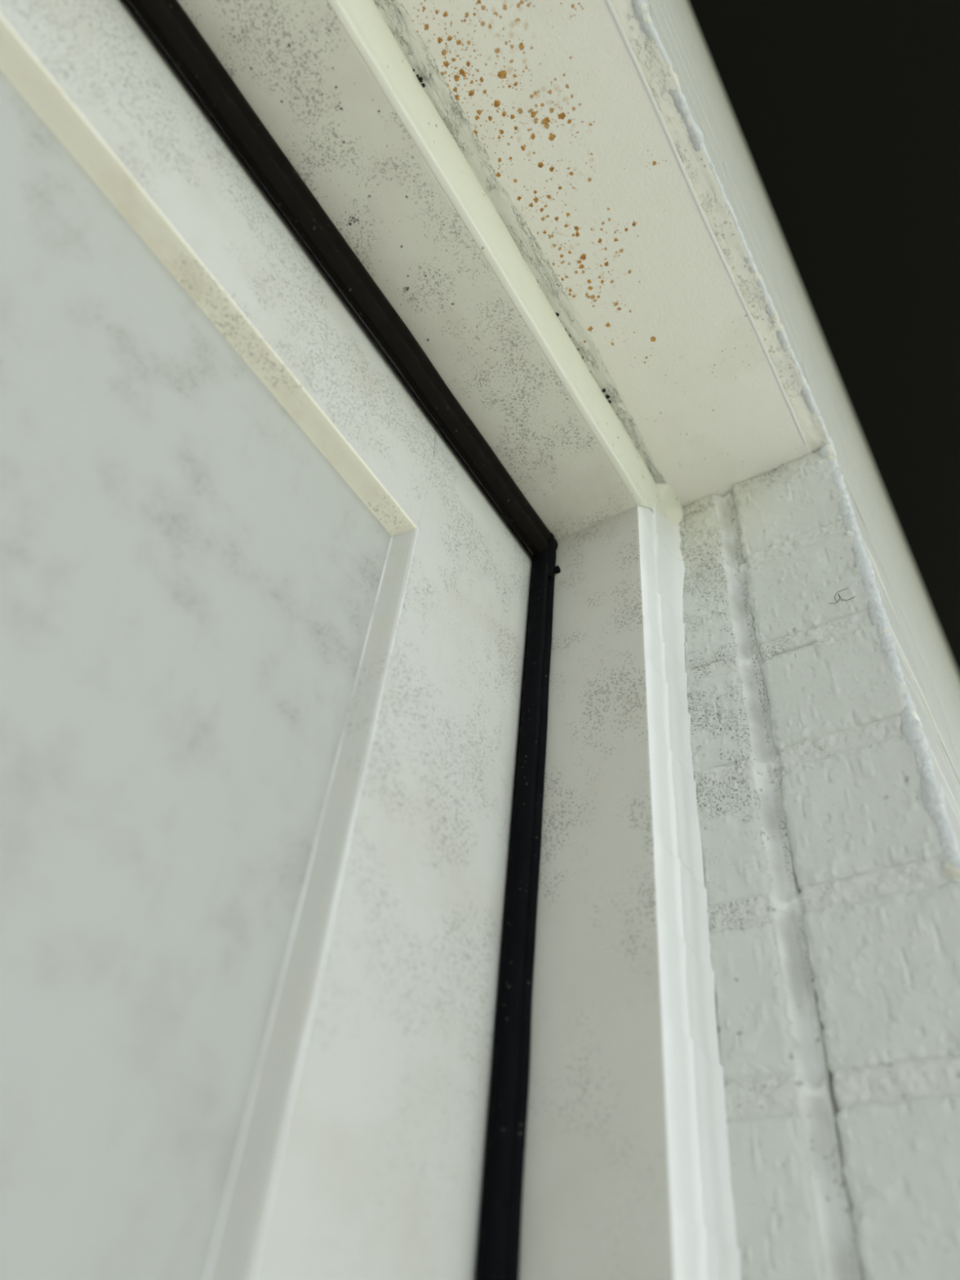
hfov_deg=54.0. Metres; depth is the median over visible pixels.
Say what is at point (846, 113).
night sky
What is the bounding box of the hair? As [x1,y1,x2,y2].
[834,588,855,603]
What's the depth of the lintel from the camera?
0.49 m
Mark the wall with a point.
(824, 733)
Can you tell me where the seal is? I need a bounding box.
[128,0,560,1279]
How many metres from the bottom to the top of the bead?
2.045 m
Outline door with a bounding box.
[0,0,532,1279]
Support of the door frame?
attached to the wall
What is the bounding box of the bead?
[327,0,741,1279]
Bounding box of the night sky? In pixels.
[687,0,959,676]
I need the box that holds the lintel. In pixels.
[400,0,811,508]
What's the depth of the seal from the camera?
0.41 m
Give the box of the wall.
[609,0,959,1279]
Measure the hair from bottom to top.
0.008 m
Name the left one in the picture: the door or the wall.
the door
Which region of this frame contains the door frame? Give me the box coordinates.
[126,0,673,1279]

